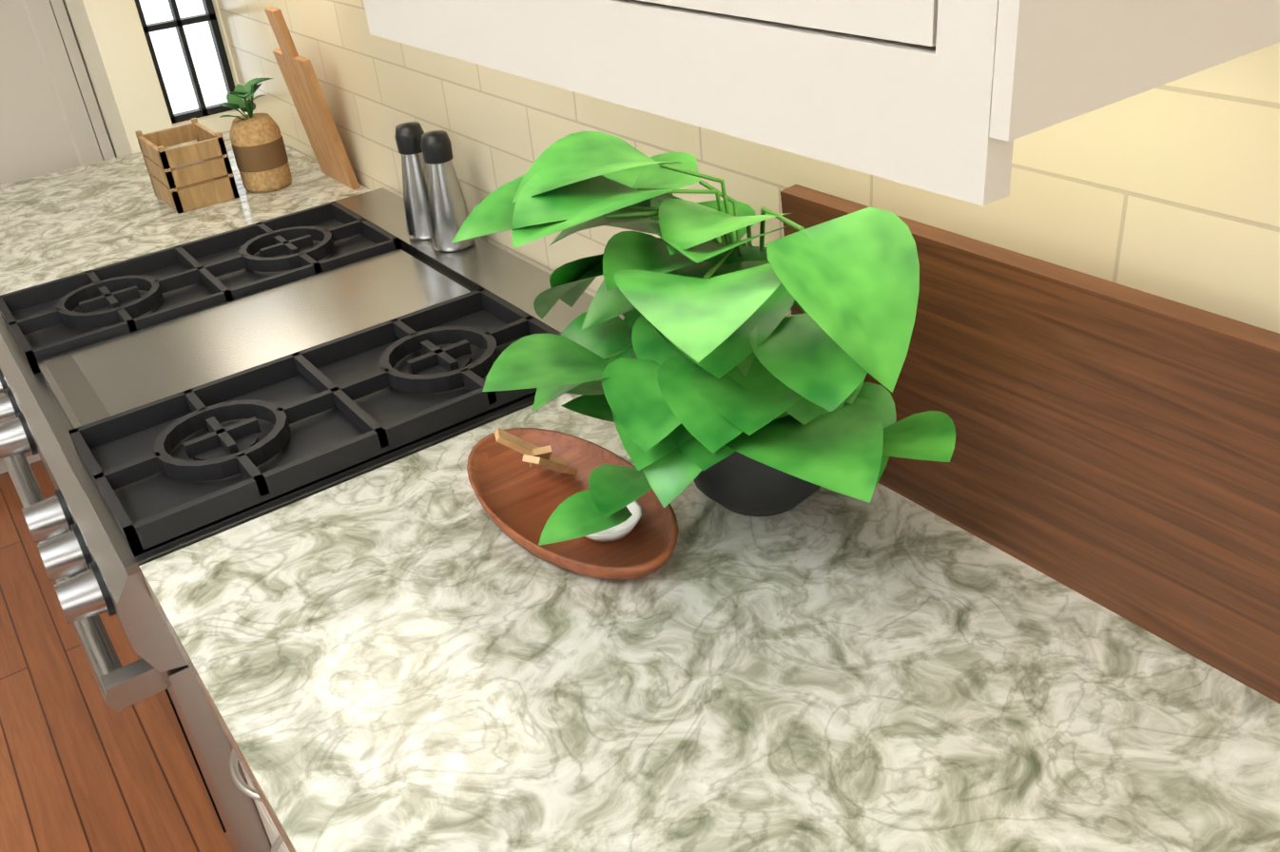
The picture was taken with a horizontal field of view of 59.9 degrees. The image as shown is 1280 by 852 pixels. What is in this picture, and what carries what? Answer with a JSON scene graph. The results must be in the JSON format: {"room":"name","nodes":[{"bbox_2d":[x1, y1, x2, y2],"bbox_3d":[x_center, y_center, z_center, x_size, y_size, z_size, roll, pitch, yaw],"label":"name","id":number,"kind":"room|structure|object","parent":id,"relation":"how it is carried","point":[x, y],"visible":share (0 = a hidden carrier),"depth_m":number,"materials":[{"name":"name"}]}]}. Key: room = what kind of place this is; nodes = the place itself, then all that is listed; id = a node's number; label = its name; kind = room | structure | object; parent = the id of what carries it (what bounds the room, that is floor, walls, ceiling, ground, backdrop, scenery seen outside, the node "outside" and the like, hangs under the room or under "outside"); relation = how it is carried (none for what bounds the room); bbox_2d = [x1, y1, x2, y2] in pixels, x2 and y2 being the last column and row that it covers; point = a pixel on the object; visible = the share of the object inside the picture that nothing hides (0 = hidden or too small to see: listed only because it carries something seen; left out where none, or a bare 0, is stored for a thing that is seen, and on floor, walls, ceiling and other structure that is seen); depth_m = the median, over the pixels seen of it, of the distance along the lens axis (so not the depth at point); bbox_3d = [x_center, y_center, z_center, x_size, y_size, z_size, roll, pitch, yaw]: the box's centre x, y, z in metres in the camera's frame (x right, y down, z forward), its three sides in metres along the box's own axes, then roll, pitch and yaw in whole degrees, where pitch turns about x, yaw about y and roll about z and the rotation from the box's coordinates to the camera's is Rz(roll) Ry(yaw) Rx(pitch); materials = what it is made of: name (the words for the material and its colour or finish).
{"room":"kitchen","nodes":[
{"label":"kitchen","id":0,"kind":"room"},
{"bbox_2d":[0,459,232,851],"bbox_3d":[-2.954,2.302,-0.001,9.200,0.060,8.100,-24,35,-28],"label":"floor","id":1,"kind":"structure","parent":0,"point":[85,766],"depth_m":2.36,"materials":[{"name":"brown wood"}]},
{"bbox_2d":[0,455,38,474],"bbox_3d":[-2.477,-0.921,2.761,0.855,2.575,0.654,-24,35,-28],"label":"tall cabinet","id":2,"kind":"object","parent":1,"relation":"on","point":[31,458],"depth_m":3.41,"materials":[{"name":"beige paint"}]},
{"bbox_2d":[0,0,115,460],"bbox_3d":[-1.939,-1.159,3.071,0.535,2.575,0.654,-24,35,-28],"label":"tall cabinet","id":3,"kind":"object","parent":1,"relation":"on","point":[50,120],"depth_m":3.04,"materials":[{"name":"beige paint"}]},
{"bbox_2d":[0,187,624,851],"bbox_3d":[-0.578,0.232,2.078,0.875,0.956,1.005,-24,35,-28],"label":"range","id":4,"kind":"object","parent":1,"relation":"on","point":[162,402],"visible":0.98,"depth_m":1.69,"materials":[{"name":"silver metal"}]},
{"bbox_2d":[394,121,431,240],"bbox_3d":[-0.414,-0.460,2.074,0.080,0.212,0.080,-24,35,-28],"label":"mill","id":5,"kind":"object","parent":4,"relation":"on","point":[414,164],"visible":0.71,"depth_m":2.05,"materials":[{"name":"silver metal"}]},
{"bbox_2d":[420,130,474,252],"bbox_3d":[-0.354,-0.427,2.008,0.080,0.212,0.080,-24,35,-28],"label":"mill","id":6,"kind":"object","parent":4,"relation":"on","point":[448,211],"visible":0.94,"depth_m":1.99,"materials":[{"name":"silver metal"}]},
{"bbox_2d":[0,130,1279,851],"bbox_3d":[-0.513,0.245,2.087,0.807,0.915,3.003,-24,35,-28],"label":"countertop","id":7,"kind":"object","parent":1,"relation":"on","point":[416,652],"visible":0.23,"depth_m":1.08,"materials":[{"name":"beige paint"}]},
{"bbox_2d":[135,117,239,213],"bbox_3d":[-1.046,-0.628,2.544,0.140,0.210,0.200,-24,35,-28],"label":"crate","id":8,"kind":"object","parent":7,"relation":"on","point":[208,180],"visible":1,"depth_m":2.50,"materials":[{"name":"brown wood"}]},
{"bbox_2d":[218,77,291,193],"bbox_3d":[-0.888,-0.670,2.561,0.151,0.236,0.153,-24,35,-28],"label":"potted plant","id":9,"kind":"object","parent":7,"relation":"on","point":[259,151],"visible":0.98,"depth_m":2.53,"materials":[{"name":"wicker"}]},
{"bbox_2d":[264,6,360,189],"bbox_3d":[-0.744,-0.734,2.491,0.078,0.398,0.190,-24,35,-28],"label":"board","id":10,"kind":"object","parent":7,"relation":"on","point":[306,93],"visible":1,"depth_m":2.48,"materials":[{"name":"brown wood"}]},
{"bbox_2d":[466,427,678,580],"bbox_3d":[-0.089,0.067,1.321,0.185,0.090,0.370,-24,35,-28],"label":"wood tray","id":11,"kind":"object","parent":7,"relation":"on","point":[525,483],"visible":0.67,"depth_m":1.33,"materials":[{"name":"brown wood"}]},
{"bbox_2d":[451,131,955,545],"bbox_3d":[0.046,-0.067,1.171,0.412,0.447,0.581,-24,35,-28],"label":"potted plant","id":12,"kind":"object","parent":7,"relation":"on","point":[709,368],"visible":1,"depth_m":1.06,"materials":[{"name":"green plant"}]},
{"bbox_2d":[780,184,1279,703],"bbox_3d":[0.383,-0.007,1.116,0.051,0.346,0.650,-24,35,-28],"label":"board","id":13,"kind":"object","parent":7,"relation":"on","point":[1117,449],"visible":0.67,"depth_m":1.03,"materials":[{"name":"brown wood"}]},
{"bbox_2d":[62,0,247,157],"bbox_3d":[-1.537,-1.458,3.087,0.335,3.000,0.890,-24,35,-28],"label":"wall","id":14,"kind":"structure","parent":0,"point":[109,35],"depth_m":2.93,"materials":[{"name":"beige paint"}]},
{"bbox_2d":[134,0,239,123],"bbox_3d":[-1.237,-1.085,2.966,0.200,0.510,0.030,-24,35,-28],"label":"window","id":15,"kind":"structure","parent":14,"relation":"in","point":[178,22],"depth_m":3.01,"materials":[{"name":"black metal"}]},
{"bbox_2d":[285,143,371,190],"bbox_3d":[0.731,-0.206,0.577,0.100,3.000,6.510,-24,35,-28],"label":"wall","id":16,"kind":"structure","parent":0,"point":[317,161],"depth_m":2.84,"materials":[{"name":"beige paint"}]},
{"bbox_2d":[216,0,1279,333],"bbox_3d":[-0.130,-0.731,1.550,0.010,1.435,3.510,-24,35,-28],"label":"wall tiles","id":17,"kind":"structure","parent":16,"relation":"attached to","point":[1170,190],"depth_m":1.13,"materials":[{"name":"beige tile"}]},
{"bbox_2d":[363,0,1279,206],"bbox_3d":[0.042,-0.914,0.568,0.487,1.390,0.894,-24,35,-28],"label":"upper cabinet","id":18,"kind":"object","parent":16,"relation":"attached to","point":[955,99],"visible":1,"depth_m":0.60,"materials":[{"name":"beige paint"}]},
{"label":"outside","id":19,"kind":"structure","parent":0,"visible":0},
{"bbox_2d":[138,0,227,114],"bbox_3d":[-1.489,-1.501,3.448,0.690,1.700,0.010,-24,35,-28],"label":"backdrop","id":20,"kind":"structure","parent":19,"point":[173,67],"depth_m":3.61,"materials":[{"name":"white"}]}
]}

